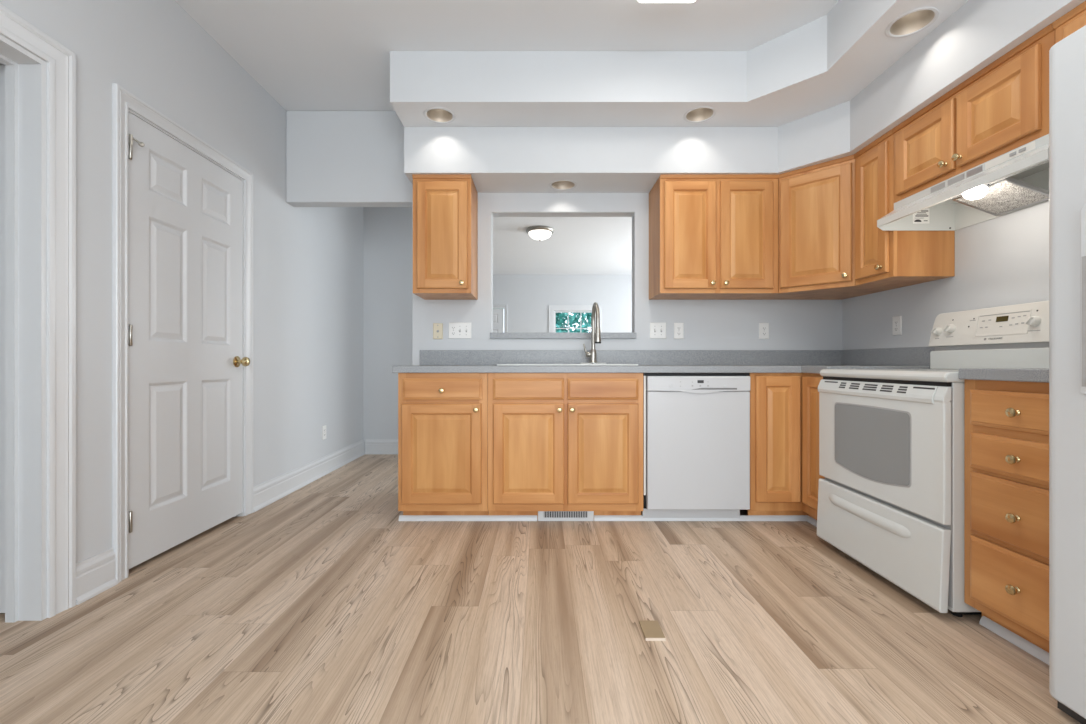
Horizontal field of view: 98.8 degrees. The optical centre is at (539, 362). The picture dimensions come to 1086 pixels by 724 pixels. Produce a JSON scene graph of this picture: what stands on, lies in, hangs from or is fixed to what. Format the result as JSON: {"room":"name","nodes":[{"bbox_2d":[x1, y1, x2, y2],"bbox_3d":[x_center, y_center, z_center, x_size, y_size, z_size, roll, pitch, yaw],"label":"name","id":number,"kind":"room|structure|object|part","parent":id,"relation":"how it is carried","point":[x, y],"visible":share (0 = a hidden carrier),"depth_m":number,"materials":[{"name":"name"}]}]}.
{"room":"kitchen","nodes":[
{"label":"kitchen","id":0,"kind":"room"},
{"bbox_2d":[0,0,362,563],"bbox_3d":[-1.877,-0.430,1.145,0.125,2.740,7.490,0,0,0],"label":"wall","id":1,"kind":"structure","parent":0,"point":[308,261],"depth_m":2.73,"materials":[{"name":"paint"}]},
{"bbox_2d":[0,65,4,612],"bbox_3d":[-2.354,-0.087,1.738,0.771,2.031,0.035,0,0,0],"label":"door","id":2,"kind":"structure","parent":1,"relation":"in","point":[2,67],"depth_m":1.72,"materials":[{"name":"white wood"}]},
{"bbox_2d":[0,34,46,622],"bbox_3d":[-1.877,-0.082,1.256,0.125,2.045,0.910,0,0,0],"label":"door frame","id":3,"kind":"structure","parent":1,"relation":"attached to","point":[25,72],"depth_m":1.69,"materials":[{"name":"white wood"}]},
{"bbox_2d":[0,4,75,617],"bbox_3d":[-1.806,-0.129,1.256,0.019,2.137,1.095,0,0,0],"label":"trim","id":4,"kind":"structure","parent":1,"relation":"attached to","point":[61,61],"depth_m":1.75,"materials":[{"name":"white wood"}]},
{"bbox_2d":[76,548,117,604],"bbox_3d":[-1.803,0.864,1.889,0.024,0.152,0.170,0,0,0],"label":"baseboard","id":5,"kind":"structure","parent":1,"relation":"attached to","point":[96,574],"depth_m":1.88,"materials":[{"name":"white wood"}]},
{"bbox_2d":[112,83,253,582],"bbox_3d":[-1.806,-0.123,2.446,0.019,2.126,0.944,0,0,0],"label":"trim","id":6,"kind":"structure","parent":1,"relation":"attached to","point":[123,100],"depth_m":2.03,"materials":[{"name":"white wood"}]},
{"bbox_2d":[129,112,249,568],"bbox_3d":[-1.798,-0.097,2.442,0.108,2.022,0.794,0,0,0],"label":"door","id":7,"kind":"structure","parent":1,"relation":"in","point":[186,361],"depth_m":2.36,"materials":[{"name":"white wood"}]},
{"bbox_3d":[-1.780,-0.005,2.784,0.072,0.066,0.066,0,0,0],"label":"knob","id":8,"kind":"part","parent":7,"relation":"part of","materials":[{"name":"gold metal"}]},
{"bbox_2d":[254,439,364,511],"bbox_3d":[-1.803,0.864,3.849,0.024,0.152,1.861,0,0,0],"label":"baseboard","id":9,"kind":"structure","parent":1,"relation":"attached to","point":[268,492],"depth_m":3.53,"materials":[{"name":"white wood"}]},
{"bbox_2d":[322,425,325,439],"bbox_3d":[-1.811,0.588,3.907,0.007,0.114,0.070,0,0,0],"label":"wall outlet","id":10,"kind":"object","parent":1,"relation":"attached to","point":[323,427],"visible":1,"depth_m":3.89,"materials":[{"name":"grey plastic"}]},
{"bbox_2d":[363,207,411,440],"bbox_3d":[-1.207,-0.430,4.835,1.214,2.740,0.110,0,0,0],"label":"wall","id":11,"kind":"structure","parent":0,"point":[387,231],"depth_m":4.78,"materials":[{"name":"paint"}]},
{"bbox_2d":[365,439,397,453],"bbox_3d":[-1.195,0.864,4.768,1.190,0.152,0.024,0,0,0],"label":"baseboard","id":12,"kind":"structure","parent":11,"relation":"attached to","point":[372,446],"depth_m":4.77,"materials":[{"name":"white wood"}]},
{"bbox_2d":[0,0,838,273],"bbox_3d":[0.000,-1.840,3.450,8.400,0.080,12.300,0,0,0],"label":"ceiling","id":13,"kind":"structure","parent":0,"point":[308,55],"depth_m":2.57,"materials":[{"name":"paint"}]},
{"bbox_2d":[526,226,553,240],"bbox_3d":[0.000,-1.721,6.300,0.384,0.157,0.384,0,0,0],"label":"flush light","id":14,"kind":"object","parent":13,"relation":"attached to","point":[539,233],"visible":1,"depth_m":6.19,"materials":[{"name":"white glass"}]},
{"bbox_2d":[638,0,695,2],"bbox_3d":[0.603,-1.756,1.618,0.284,0.087,1.220,0,0,0],"label":"ceiling fixture","id":15,"kind":"object","parent":13,"relation":"attached to","point":[640,1],"visible":1,"depth_m":2.21,"materials":[{"name":"white"}]},
{"bbox_2d":[0,454,1080,723],"bbox_3d":[0.000,0.970,3.450,8.400,0.060,12.300,0,0,0],"label":"floor","id":16,"kind":"structure","parent":0,"point":[317,604],"depth_m":1.59,"materials":[{"name":"brown wood"}]},
{"bbox_2d":[398,373,488,514],"bbox_3d":[-0.566,0.500,2.990,0.520,0.878,0.657,0,0,0],"label":"base cabinet","id":17,"kind":"object","parent":16,"relation":"on","point":[443,417],"visible":0.97,"depth_m":2.69,"materials":[{"name":"brown wood"}]},
{"bbox_3d":[-0.572,0.530,2.700,0.464,0.584,0.018,0,0,0],"label":"door","id":18,"kind":"part","parent":17,"relation":"part of","materials":[{"name":"brown wood"}]},
{"bbox_3d":[-0.567,0.154,2.700,0.459,0.124,0.018,0,0,0],"label":"drawer","id":19,"kind":"part","parent":17,"relation":"part of","materials":[{"name":"brown wood"}]},
{"bbox_2d":[399,515,536,520],"bbox_3d":[-0.427,0.925,2.763,0.822,0.030,0.015,0,0,0],"label":"trim","id":20,"kind":"structure","parent":16,"relation":"on","point":[401,517],"depth_m":2.76,"materials":[{"name":"white wood"}]},
{"bbox_2d":[488,373,642,519],"bbox_3d":[0.149,0.500,2.990,0.907,0.878,0.657,0,0,0],"label":"base cabinet","id":21,"kind":"object","parent":16,"relation":"on","point":[557,441],"visible":0.98,"depth_m":2.69,"materials":[{"name":"brown wood"}]},
{"bbox_3d":[-0.067,0.530,2.700,0.413,0.584,0.018,0,0,0],"label":"door","id":22,"kind":"part","parent":21,"relation":"part of","materials":[{"name":"brown wood"}]},
{"bbox_2d":[538,511,593,520],"bbox_3d":[0.153,0.906,2.757,0.330,0.068,0.010,0,0,0],"label":"floor register","id":23,"kind":"object","parent":21,"relation":"attached to","point":[542,515],"visible":0.88,"depth_m":2.75,"materials":[{"name":"white metal"}]},
{"bbox_3d":[0.365,0.530,2.700,0.411,0.584,0.018,0,0,0],"label":"door","id":24,"kind":"part","parent":21,"relation":"part of","materials":[{"name":"brown wood"}]},
{"bbox_2d":[639,621,665,640],"bbox_3d":[0.391,0.936,1.625,0.068,0.008,0.110,0,0,0],"label":"floor plate","id":25,"kind":"object","parent":16,"relation":"on","point":[652,631],"visible":1,"depth_m":1.61,"materials":[{"name":"beige wood"}]},
{"bbox_2d":[642,373,749,517],"bbox_3d":[0.914,0.500,2.984,0.615,0.878,0.604,0,0,0],"label":"dishwasher","id":26,"kind":"object","parent":16,"relation":"on","point":[696,426],"visible":0.98,"depth_m":2.69,"materials":[{"name":"plastic"}]},
{"bbox_3d":[0.613,0.426,2.726,0.011,0.697,0.020,0,0,0],"label":"trim","id":27,"kind":"part","parent":26,"relation":"part of","materials":[{"name":"plastic"}]},
{"bbox_2d":[643,495,646,508],"bbox_3d":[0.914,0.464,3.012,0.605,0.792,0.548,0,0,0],"label":"hinge","id":28,"kind":"object","parent":26,"relation":"in","point":[644,496],"depth_m":2.74,"materials":[{"name":"black metal"}]},
{"bbox_3d":[0.898,0.900,2.765,0.577,0.078,0.012,0,0,0],"label":"toe panel","id":29,"kind":"part","parent":26,"relation":"part of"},
{"bbox_3d":[0.919,0.122,2.711,0.593,0.087,0.050,0,0,0],"label":"control panel","id":30,"kind":"part","parent":26,"relation":"part of","materials":[{"name":"white plastic"}]},
{"bbox_2d":[594,515,807,520],"bbox_3d":[0.958,0.925,2.763,1.272,0.030,0.015,0,0,0],"label":"trim","id":31,"kind":"structure","parent":16,"relation":"on","point":[596,517],"depth_m":2.76,"materials":[{"name":"white wood"}]},
{"bbox_2d":[747,373,824,519],"bbox_3d":[1.691,0.500,2.882,0.931,0.878,0.872,0,0,0],"label":"base cabinet","id":32,"kind":"object","parent":16,"relation":"on","point":[784,407],"visible":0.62,"depth_m":2.69,"materials":[{"name":"brown wood"}]},
{"bbox_2d":[392,346,934,373],"bbox_3d":[0.650,-0.014,2.882,3.011,0.148,0.872,0,0,0],"label":"countertop","id":33,"kind":"structure","parent":32,"relation":"on","point":[431,361],"depth_m":3.30,"materials":[{"name":"grey laminate"}]},
{"bbox_2d":[497,364,637,365],"bbox_3d":[0.165,0.100,3.018,0.843,0.180,0.505,0,0,0],"label":"sink","id":34,"kind":"object","parent":33,"relation":"in","point":[497,364],"visible":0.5,"depth_m":2.77,"materials":[{"name":"silver metal"}]},
{"bbox_2d":[580,302,605,363],"bbox_3d":[0.366,-0.197,3.115,0.180,0.413,0.225,0,0,0],"label":"kitchen faucet","id":35,"kind":"object","parent":33,"relation":"on","point":[595,332],"visible":1,"depth_m":3.17,"materials":[{"name":"silver metal"}]},
{"bbox_3d":[0.320,-0.084,3.195,0.051,0.091,0.034,0,0,0],"label":"lever","id":36,"kind":"part","parent":35,"relation":"part of","materials":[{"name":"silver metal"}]},
{"bbox_3d":[0.371,-0.246,3.109,0.027,0.315,0.199,0,0,-3],"label":"spout","id":37,"kind":"part","parent":35,"relation":"part of","materials":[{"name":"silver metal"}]},
{"bbox_3d":[1.383,0.445,2.700,0.258,0.734,0.018,0,0,0],"label":"door","id":38,"kind":"part","parent":32,"relation":"part of","materials":[{"name":"brown wood"}]},
{"bbox_3d":[1.523,0.445,2.574,0.018,0.734,0.231,0,0,0],"label":"door","id":39,"kind":"part","parent":32,"relation":"part of","materials":[{"name":"brown wood"}]},
{"bbox_2d":[807,516,816,526],"bbox_3d":[1.587,0.925,2.607,0.015,0.030,0.322,0,0,0],"label":"trim","id":40,"kind":"structure","parent":16,"relation":"on","point":[811,520],"depth_m":2.71,"materials":[{"name":"white wood"}]},
{"bbox_2d":[817,301,1048,616],"bbox_3d":[1.795,0.344,2.062,0.694,1.192,0.760,0,0,0],"label":"electric range","id":41,"kind":"object","parent":16,"relation":"on","point":[891,492],"visible":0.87,"depth_m":1.95,"materials":[{"name":"white metal"}]},
{"bbox_3d":[1.453,0.680,2.087,0.010,0.051,0.520,0,0,0],"label":"drawer pull","id":42,"kind":"part","parent":41,"relation":"part of","materials":[{"name":"white ceramic"}]},
{"bbox_3d":[1.474,0.122,2.083,0.037,0.067,0.713,0,0,0],"label":"handle","id":43,"kind":"part","parent":41,"relation":"part of","materials":[{"name":"white metal"}]},
{"bbox_3d":[1.470,0.758,2.062,0.043,0.303,0.754,0,0,0],"label":"storage drawer","id":44,"kind":"part","parent":41,"relation":"part of","materials":[{"name":"white metal"}]},
{"bbox_3d":[1.478,0.365,2.062,0.029,0.450,0.756,0,0,0],"label":"oven door","id":45,"kind":"part","parent":41,"relation":"part of","materials":[{"name":"white metal"}]},
{"bbox_2d":[820,369,963,386],"bbox_3d":[1.757,0.060,2.062,0.582,0.054,0.760,0,0,0],"label":"cooktop","id":46,"kind":"object","parent":41,"relation":"in","point":[859,377],"depth_m":1.97,"materials":[{"name":"white metal"}]},
{"bbox_3d":[2.040,-0.161,2.392,0.030,0.040,0.039,0,0,0],"label":"control knob","id":47,"kind":"part","parent":41,"relation":"part of","materials":[{"name":"plastic"}]},
{"bbox_3d":[1.476,0.119,1.705,0.032,0.062,0.042,0,0,0],"label":"handle","id":48,"kind":"part","parent":41,"relation":"part of","materials":[{"name":"white plastic"}]},
{"bbox_3d":[2.042,-0.169,2.320,0.031,0.044,0.044,0,0,0],"label":"control knob","id":49,"kind":"part","parent":41,"relation":"part of","materials":[{"name":"plastic"}]},
{"bbox_3d":[2.042,-0.171,1.927,0.031,0.044,0.044,0,0,0],"label":"control knob","id":50,"kind":"part","parent":41,"relation":"part of","materials":[{"name":"plastic"}]},
{"bbox_2d":[964,379,1048,652],"bbox_3d":[1.820,0.500,1.490,0.672,0.878,0.379,0,0,0],"label":"base cabinet","id":51,"kind":"object","parent":16,"relation":"on","point":[1006,423],"visible":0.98,"depth_m":1.51,"materials":[{"name":"brown wood"}]},
{"bbox_2d":[959,368,1048,382],"bbox_3d":[1.833,-0.014,1.488,0.647,0.148,0.382,0,0,0],"label":"countertop","id":52,"kind":"structure","parent":51,"relation":"on","point":[996,374],"depth_m":1.51,"materials":[{"name":"grey laminate"}]},
{"bbox_3d":[1.523,0.721,1.488,0.018,0.224,0.316,0,0,0],"label":"drawer","id":53,"kind":"part","parent":51,"relation":"part of","materials":[{"name":"brown wood"}]},
{"bbox_3d":[1.523,0.490,1.488,0.018,0.214,0.316,0,0,0],"label":"drawer","id":54,"kind":"part","parent":51,"relation":"part of","materials":[{"name":"brown wood"}]},
{"bbox_3d":[1.523,0.307,1.488,0.018,0.124,0.316,0,0,0],"label":"drawer","id":55,"kind":"part","parent":51,"relation":"part of","materials":[{"name":"brown wood"}]},
{"bbox_3d":[1.523,0.157,1.488,0.018,0.123,0.316,0,0,0],"label":"drawer","id":56,"kind":"part","parent":51,"relation":"part of","materials":[{"name":"brown wood"}]},
{"bbox_3d":[1.499,0.720,1.473,0.030,0.031,0.031,0,0,0],"label":"knob","id":57,"kind":"part","parent":51,"relation":"part of","materials":[{"name":"gold metal"}]},
{"bbox_3d":[1.499,0.493,1.473,0.030,0.031,0.031,0,0,0],"label":"knob","id":58,"kind":"part","parent":51,"relation":"part of","materials":[{"name":"gold metal"}]},
{"bbox_3d":[1.499,0.307,1.473,0.030,0.031,0.031,0,0,0],"label":"knob","id":59,"kind":"part","parent":51,"relation":"part of","materials":[{"name":"gold metal"}]},
{"bbox_3d":[1.499,0.159,1.473,0.030,0.031,0.031,0,0,0],"label":"knob","id":60,"kind":"part","parent":51,"relation":"part of","materials":[{"name":"gold metal"}]},
{"bbox_2d":[979,616,1048,664],"bbox_3d":[1.587,0.925,1.484,0.015,0.030,0.377,0,0,0],"label":"trim","id":61,"kind":"structure","parent":16,"relation":"on","point":[1020,642],"depth_m":1.55,"materials":[{"name":"white wood"}]},
{"bbox_2d":[1049,25,1085,723],"bbox_3d":[1.718,0.045,0.816,0.821,1.790,0.905,0,0,0],"label":"refrigerator","id":62,"kind":"object","parent":16,"relation":"on","point":[1067,57],"visible":1,"depth_m":1.21,"materials":[{"name":"white metal"}]},
{"bbox_2d":[493,274,631,332],"bbox_3d":[-0.190,-0.430,9.560,7.579,2.740,0.120,0,0,0],"label":"wall","id":63,"kind":"structure","parent":0,"point":[527,298],"depth_m":9.50,"materials":[{"name":"paint"}]},
{"bbox_2d":[493,309,503,332],"bbox_3d":[-1.147,-0.087,9.483,0.799,2.022,0.107,0,0,0],"label":"door","id":64,"kind":"structure","parent":63,"relation":"in","point":[498,314],"depth_m":9.50,"materials":[{"name":"white wood"}]},
{"bbox_2d":[493,305,506,332],"bbox_3d":[-1.147,-0.118,9.491,0.957,2.116,0.019,0,0,0],"label":"trim","id":65,"kind":"structure","parent":63,"relation":"attached to","point":[494,306],"depth_m":9.49,"materials":[{"name":"white wood"}]},
{"bbox_2d":[549,305,600,332],"bbox_3d":[0.710,-0.370,9.531,1.070,1.600,0.098,0,0,0],"label":"window","id":66,"kind":"structure","parent":63,"relation":"in","point":[562,318],"depth_m":9.55,"materials":[{"name":"clear glass"}]},
{"bbox_3d":[0.710,-0.370,9.555,0.848,1.378,0.050,0,0,0],"label":"sash","id":67,"kind":"part","parent":66,"relation":"part of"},
{"bbox_3d":[0.710,-0.370,9.555,0.780,1.310,0.004,0,0,0],"label":"pane","id":68,"kind":"part","parent":66,"relation":"part of","materials":[{"name":"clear glass"}]},
{"bbox_2d":[286,111,841,364],"bbox_3d":[1.143,-0.430,3.375,5.914,2.740,0.110,0,0,0],"label":"wall","id":69,"kind":"structure","parent":0,"point":[334,158],"depth_m":3.32,"materials":[{"name":"paint"}]},
{"bbox_2d":[433,323,442,338],"bbox_3d":[-0.728,-0.223,3.315,0.070,0.114,0.009,0,0,0],"label":"wall plate","id":70,"kind":"object","parent":69,"relation":"attached to","point":[437,327],"visible":1,"depth_m":3.31,"materials":[{"name":"beige plastic"}]},
{"bbox_2d":[412,174,477,299],"bbox_3d":[-0.633,-0.830,3.137,0.378,0.763,0.362,0,0,0],"label":"upper cabinet","id":71,"kind":"object","parent":69,"relation":"attached to","point":[445,206],"visible":1,"depth_m":2.99,"materials":[{"name":"brown wood"}]},
{"bbox_3d":[-0.633,-1.200,2.999,0.378,0.023,0.012,0,0,0],"label":"molding","id":72,"kind":"part","parent":71,"relation":"part of","materials":[{"name":"brown wood"}]},
{"bbox_3d":[-0.629,-0.822,2.995,0.327,0.692,0.018,0,0,0],"label":"door","id":73,"kind":"part","parent":71,"relation":"part of","materials":[{"name":"brown wood"}]},
{"bbox_2d":[449,323,470,338],"bbox_3d":[-0.571,-0.228,3.311,0.162,0.114,0.016,0,0,0],"label":"switch plate","id":74,"kind":"object","parent":69,"relation":"attached to","point":[456,330],"visible":1,"depth_m":3.31,"materials":[{"name":"grey plastic"}]},
{"bbox_2d":[490,333,635,337],"bbox_3d":[0.165,-0.193,3.376,1.041,0.041,0.148,0,0,0],"label":"window sill","id":75,"kind":"structure","parent":69,"relation":"attached to","point":[492,335],"depth_m":3.30,"materials":[{"name":"grey laminate"}]},
{"bbox_2d":[650,323,665,338],"bbox_3d":[0.842,-0.228,3.311,0.116,0.114,0.016,0,0,0],"label":"switch plate","id":76,"kind":"object","parent":69,"relation":"attached to","point":[657,330],"visible":1,"depth_m":3.31,"materials":[{"name":"white plastic"}]},
{"bbox_2d":[420,346,934,365],"bbox_3d":[0.650,-0.034,2.882,3.011,0.108,0.872,0,0,0],"label":"backsplash","id":77,"kind":"structure","parent":69,"relation":"attached to","point":[907,356],"depth_m":3.30,"materials":[{"name":"grey laminate"}]},
{"bbox_2d":[674,323,683,338],"bbox_3d":[0.990,-0.226,3.316,0.070,0.114,0.007,0,0,0],"label":"wall outlet","id":78,"kind":"object","parent":69,"relation":"attached to","point":[678,327],"visible":1,"depth_m":3.31,"materials":[{"name":"grey plastic"}]},
{"bbox_2d":[649,174,778,299],"bbox_3d":[1.158,-0.830,3.137,0.765,0.763,0.362,0,0,0],"label":"upper cabinet","id":79,"kind":"object","parent":69,"relation":"attached to","point":[712,236],"visible":1,"depth_m":2.99,"materials":[{"name":"brown wood"}]},
{"bbox_3d":[0.967,-0.822,2.995,0.334,0.692,0.018,0,0,0],"label":"door","id":80,"kind":"part","parent":79,"relation":"part of","materials":[{"name":"brown wood"}]},
{"bbox_3d":[1.158,-1.200,2.999,0.765,0.023,0.012,0,0,0],"label":"molding","id":81,"kind":"part","parent":79,"relation":"part of","materials":[{"name":"brown wood"}]},
{"bbox_3d":[1.331,-0.822,2.995,0.339,0.692,0.018,0,0,0],"label":"door","id":82,"kind":"part","parent":79,"relation":"part of","materials":[{"name":"brown wood"}]},
{"bbox_2d":[759,323,768,338],"bbox_3d":[1.598,-0.225,3.316,0.070,0.114,0.007,0,0,0],"label":"wall outlet","id":83,"kind":"object","parent":69,"relation":"attached to","point":[763,327],"visible":1,"depth_m":3.31,"materials":[{"name":"grey plastic"}]},
{"bbox_2d":[757,155,904,299],"bbox_3d":[1.844,-0.830,3.010,0.624,0.763,0.616,0,0,0],"label":"upper cabinet","id":84,"kind":"object","parent":69,"relation":"attached to","point":[816,203],"visible":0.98,"depth_m":2.85,"materials":[{"name":"brown wood"}]},
{"bbox_3d":[1.683,-0.822,2.853,0.390,0.692,0.018,0,0,45],"label":"door","id":85,"kind":"part","parent":84,"relation":"part of","materials":[{"name":"brown wood"}]},
{"bbox_3d":[1.686,-1.200,2.854,0.422,0.023,0.012,0,0,45],"label":"molding","id":86,"kind":"part","parent":84,"relation":"part of","materials":[{"name":"brown wood"}]},
{"bbox_3d":[1.694,-0.828,2.863,0.414,0.760,0.011,0,0,45],"label":"frame","id":87,"kind":"part","parent":84,"relation":"part of","materials":[{"name":"brown wood"}]},
{"bbox_2d":[390,0,967,126],"bbox_3d":[0.644,-1.653,1.359,3.025,0.294,3.919,0,0,0],"label":"ceiling","id":88,"kind":"structure","parent":0,"point":[821,64],"depth_m":2.69,"materials":[{"name":"paint"}]},
{"bbox_2d":[423,107,455,123],"bbox_3d":[-0.612,-1.574,2.835,0.192,0.144,0.192,0,0,0],"label":"recessed light","id":89,"kind":"object","parent":88,"relation":"in","point":[439,115],"visible":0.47,"depth_m":2.89,"materials":[{"name":"white metal"}]},
{"bbox_2d":[683,106,716,122],"bbox_3d":[0.970,-1.574,2.825,0.192,0.144,0.192,0,0,0],"label":"recessed light","id":90,"kind":"object","parent":88,"relation":"in","point":[702,113],"visible":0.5,"depth_m":2.88,"materials":[{"name":"white metal"}]},
{"bbox_2d":[885,6,939,37],"bbox_3d":[1.648,-1.574,2.062,0.192,0.144,0.192,0,0,0],"label":"recessed light","id":91,"kind":"object","parent":88,"relation":"in","point":[912,22],"visible":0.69,"depth_m":2.11,"materials":[{"name":"white metal"}]},
{"bbox_2d":[404,0,1085,192],"bbox_3d":[0.644,-1.359,1.359,3.025,0.294,3.919,0,0,0],"label":"soffit","id":92,"kind":"structure","parent":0,"point":[977,34],"depth_m":2.97,"materials":[{"name":"paint"}]},
{"bbox_2d":[549,180,576,190],"bbox_3d":[0.158,-1.280,3.175,0.192,0.144,0.192,0,0,0],"label":"recessed light","id":93,"kind":"object","parent":92,"relation":"in","point":[562,185],"visible":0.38,"depth_m":3.24,"materials":[{"name":"white metal"}]},
{"bbox_2d":[842,201,1048,365],"bbox_3d":[2.218,-0.430,0.360,0.120,2.740,5.920,0,0,0],"label":"wall","id":94,"kind":"structure","parent":0,"point":[1003,260],"depth_m":2.33,"materials":[{"name":"paint"}]},
{"bbox_2d":[892,316,901,335],"bbox_3d":[2.154,-0.222,2.808,0.007,0.114,0.070,0,0,0],"label":"wall outlet","id":95,"kind":"object","parent":94,"relation":"attached to","point":[897,320],"visible":1,"depth_m":2.80,"materials":[{"name":"grey plastic"}]},
{"bbox_2d":[854,130,954,285],"bbox_3d":[1.972,-0.830,2.564,0.367,0.763,0.294,0,0,0],"label":"upper cabinet","id":96,"kind":"object","parent":94,"relation":"attached to","point":[882,258],"visible":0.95,"depth_m":2.47,"materials":[{"name":"brown wood"}]},
{"bbox_3d":[1.828,-0.822,2.571,0.018,0.692,0.247,0,0,0],"label":"door","id":97,"kind":"part","parent":96,"relation":"part of","materials":[{"name":"brown wood"}]},
{"bbox_3d":[1.832,-1.200,2.564,0.012,0.023,0.294,0,0,0],"label":"molding","id":98,"kind":"part","parent":96,"relation":"part of","materials":[{"name":"brown wood"}]},
{"bbox_3d":[1.847,-0.828,2.564,0.019,0.760,0.294,0,0,0],"label":"frame","id":99,"kind":"part","parent":96,"relation":"part of","materials":[{"name":"brown wood"}]},
{"bbox_3d":[1.804,-0.510,2.480,0.030,0.031,0.031,0,0,0],"label":"knob","id":100,"kind":"part","parent":96,"relation":"part of","materials":[{"name":"gold metal"}]},
{"bbox_2d":[877,134,1048,230],"bbox_3d":[1.952,-0.753,2.007,0.406,0.145,0.812,0,0,0],"label":"range hood","id":101,"kind":"object","parent":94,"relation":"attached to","point":[1017,179],"visible":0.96,"depth_m":2.04,"materials":[{"name":"white metal"}]},
{"bbox_2d":[931,182,944,192],"bbox_3d":[1.836,-0.807,2.146,0.002,0.024,0.076,0,0,0],"label":"grille","id":102,"kind":"object","parent":101,"relation":"attached to","point":[940,186],"depth_m":2.14,"materials":[{"name":"white metal"}]},
{"bbox_2d":[948,173,964,185],"bbox_3d":[1.836,-0.807,2.052,0.002,0.024,0.082,0,0,0],"label":"grille","id":103,"kind":"object","parent":101,"relation":"attached to","point":[959,178],"depth_m":2.05,"materials":[{"name":"white metal"}]},
{"bbox_2d":[967,165,982,176],"bbox_3d":[1.836,-0.807,1.964,0.002,0.024,0.071,0,0,0],"label":"grille","id":104,"kind":"object","parent":101,"relation":"attached to","point":[977,170],"depth_m":1.96,"materials":[{"name":"metal"}]},
{"bbox_3d":[2.019,-0.724,2.037,0.212,0.088,0.248,0,0,0],"label":"filter frame","id":105,"kind":"part","parent":101,"relation":"part of","materials":[{"name":"metal"}]},
{"bbox_3d":[1.836,-0.807,1.819,0.002,0.028,0.193,0,0,0],"label":"switch panel","id":106,"kind":"part","parent":101,"relation":"part of","materials":[{"name":"plastic"}]},
{"bbox_2d":[892,23,1054,202],"bbox_3d":[1.972,-1.019,2.038,0.367,0.384,0.755,0,0,0],"label":"upper cabinet","id":107,"kind":"object","parent":94,"relation":"attached to","point":[1002,108],"visible":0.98,"depth_m":1.93,"materials":[{"name":"brown wood"}]},
{"bbox_3d":[1.828,-1.012,2.217,0.018,0.313,0.330,0,0,0],"label":"door","id":108,"kind":"part","parent":107,"relation":"part of","materials":[{"name":"brown wood"}]},
{"bbox_3d":[1.804,-0.889,2.084,0.030,0.031,0.031,0,0,0],"label":"knob","id":109,"kind":"part","parent":107,"relation":"part of","materials":[{"name":"gold metal"}]},
{"bbox_3d":[1.804,-0.889,2.012,0.030,0.031,0.031,0,0,0],"label":"knob","id":110,"kind":"part","parent":107,"relation":"part of","materials":[{"name":"gold metal"}]},
{"bbox_3d":[1.832,-1.200,2.038,0.012,0.023,0.755,0,0,0],"label":"molding","id":111,"kind":"part","parent":107,"relation":"part of","materials":[{"name":"brown wood"}]},
{"bbox_3d":[1.828,-1.012,1.870,0.018,0.313,0.332,0,0,0],"label":"door","id":112,"kind":"part","parent":107,"relation":"part of","materials":[{"name":"brown wood"}]},
{"bbox_2d":[1052,1,1085,43],"bbox_3d":[1.972,-1.050,1.194,0.367,0.321,0.929,0,0,0],"label":"upper cabinet","id":113,"kind":"object","parent":94,"relation":"attached to","point":[1072,21],"visible":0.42,"depth_m":1.60,"materials":[{"name":"brown wood"}]},
{"bbox_3d":[1.832,-1.200,1.194,0.012,0.023,0.929,0,0,0],"label":"molding","id":114,"kind":"part","parent":113,"relation":"part of","materials":[{"name":"brown wood"}]},
{"bbox_3d":[1.828,-1.043,1.415,0.018,0.250,0.412,0,0,0],"label":"door","id":115,"kind":"part","parent":113,"relation":"part of","materials":[{"name":"brown wood"}]}
]}

